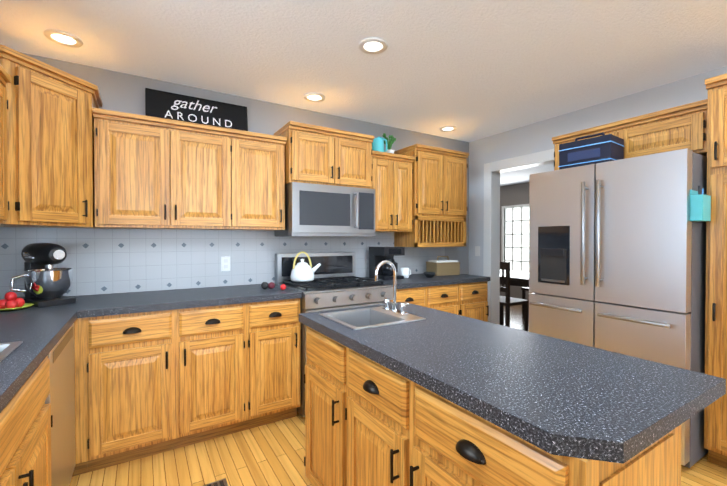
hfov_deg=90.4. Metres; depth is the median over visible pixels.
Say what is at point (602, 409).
island countertop
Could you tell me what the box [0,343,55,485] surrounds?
base cabinet
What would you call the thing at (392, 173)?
upper cabinet
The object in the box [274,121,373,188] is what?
upper cabinet
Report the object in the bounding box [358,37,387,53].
recessed light
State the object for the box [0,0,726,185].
ceiling
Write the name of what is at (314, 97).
recessed light
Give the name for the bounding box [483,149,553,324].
door frame
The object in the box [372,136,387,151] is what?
watering can
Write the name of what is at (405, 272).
mug
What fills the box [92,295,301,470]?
base cabinet
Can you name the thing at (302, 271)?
kettle
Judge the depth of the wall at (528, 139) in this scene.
3.45 m
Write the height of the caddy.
0.190 m
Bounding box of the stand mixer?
[10,243,75,307]
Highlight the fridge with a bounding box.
[529,148,707,467]
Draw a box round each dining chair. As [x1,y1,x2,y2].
[500,262,528,330]
[521,287,528,316]
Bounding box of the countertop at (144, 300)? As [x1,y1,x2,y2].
[0,283,301,316]
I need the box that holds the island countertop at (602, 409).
[299,302,725,481]
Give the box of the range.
[275,252,392,417]
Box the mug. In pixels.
[401,268,410,277]
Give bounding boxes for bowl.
[424,272,435,277]
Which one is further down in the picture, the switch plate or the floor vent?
the floor vent
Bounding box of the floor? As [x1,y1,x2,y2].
[69,304,726,485]
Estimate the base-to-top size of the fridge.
1.775 m
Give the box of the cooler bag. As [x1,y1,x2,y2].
[558,132,623,169]
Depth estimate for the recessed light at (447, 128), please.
3.75 m
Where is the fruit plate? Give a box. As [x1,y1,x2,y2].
[0,292,33,310]
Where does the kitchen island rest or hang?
on the floor
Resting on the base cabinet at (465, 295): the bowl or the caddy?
the bowl
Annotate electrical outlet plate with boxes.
[221,256,229,270]
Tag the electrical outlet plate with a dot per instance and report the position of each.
(225, 263)
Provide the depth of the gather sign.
2.69 m
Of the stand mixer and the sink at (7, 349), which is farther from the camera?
the stand mixer
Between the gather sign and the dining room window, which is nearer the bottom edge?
the dining room window
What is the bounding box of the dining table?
[500,270,528,287]
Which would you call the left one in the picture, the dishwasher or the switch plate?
the dishwasher
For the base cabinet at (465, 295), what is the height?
0.915 m
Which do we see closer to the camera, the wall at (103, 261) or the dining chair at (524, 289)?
the wall at (103, 261)
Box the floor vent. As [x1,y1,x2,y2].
[203,478,227,485]
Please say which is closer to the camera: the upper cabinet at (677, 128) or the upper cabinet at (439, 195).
the upper cabinet at (677, 128)
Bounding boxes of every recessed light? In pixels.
[43,29,82,47]
[304,92,324,101]
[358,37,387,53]
[440,126,456,131]
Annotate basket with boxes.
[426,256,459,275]
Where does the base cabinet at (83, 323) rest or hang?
on the floor
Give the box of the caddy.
[689,186,710,221]
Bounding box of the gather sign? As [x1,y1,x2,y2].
[145,88,247,130]
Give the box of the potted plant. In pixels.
[383,133,395,153]
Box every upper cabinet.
[0,45,101,227]
[0,64,10,223]
[92,108,286,230]
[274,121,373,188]
[372,150,414,231]
[394,144,468,246]
[552,99,707,169]
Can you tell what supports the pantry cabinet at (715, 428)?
on the floor
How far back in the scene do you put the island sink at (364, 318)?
1.79 m
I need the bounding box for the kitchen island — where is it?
[300,322,680,485]
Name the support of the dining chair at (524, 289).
on the floor
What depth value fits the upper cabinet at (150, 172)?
2.42 m
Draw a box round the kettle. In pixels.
[290,251,320,281]
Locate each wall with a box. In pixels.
[0,53,468,299]
[469,66,726,275]
[500,182,532,299]
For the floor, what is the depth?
2.06 m
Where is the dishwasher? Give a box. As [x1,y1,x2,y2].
[45,323,74,485]
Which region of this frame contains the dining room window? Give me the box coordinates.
[501,204,528,271]
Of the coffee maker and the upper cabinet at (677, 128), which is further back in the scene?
the coffee maker
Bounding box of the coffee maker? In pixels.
[369,246,404,279]
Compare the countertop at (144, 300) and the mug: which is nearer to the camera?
the countertop at (144, 300)
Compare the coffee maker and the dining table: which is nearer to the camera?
the coffee maker
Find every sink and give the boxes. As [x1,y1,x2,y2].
[0,341,22,361]
[319,260,425,329]
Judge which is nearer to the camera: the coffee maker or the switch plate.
the coffee maker
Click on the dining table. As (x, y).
(519, 278)
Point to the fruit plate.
(11, 301)
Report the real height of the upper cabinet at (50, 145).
0.850 m
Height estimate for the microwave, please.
0.408 m
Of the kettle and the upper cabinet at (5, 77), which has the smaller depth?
the upper cabinet at (5, 77)
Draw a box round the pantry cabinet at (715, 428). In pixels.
[704,73,726,468]
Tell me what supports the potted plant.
on the upper cabinet at (392, 173)
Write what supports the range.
on the floor
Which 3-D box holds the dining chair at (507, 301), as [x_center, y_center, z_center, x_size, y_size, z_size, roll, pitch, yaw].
[1.871,0.737,4.791,0.440,1.000,0.440,0,1,-32]
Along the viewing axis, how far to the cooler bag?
2.40 m
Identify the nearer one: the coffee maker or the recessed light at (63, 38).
the recessed light at (63, 38)
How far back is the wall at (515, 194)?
7.61 m
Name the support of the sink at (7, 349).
in the countertop at (37, 333)
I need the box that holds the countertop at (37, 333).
[0,311,76,406]
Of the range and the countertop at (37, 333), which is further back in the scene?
the range
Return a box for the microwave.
[275,182,374,236]
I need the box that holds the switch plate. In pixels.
[475,246,479,255]
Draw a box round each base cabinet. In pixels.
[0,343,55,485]
[72,315,91,476]
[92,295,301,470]
[361,273,490,321]

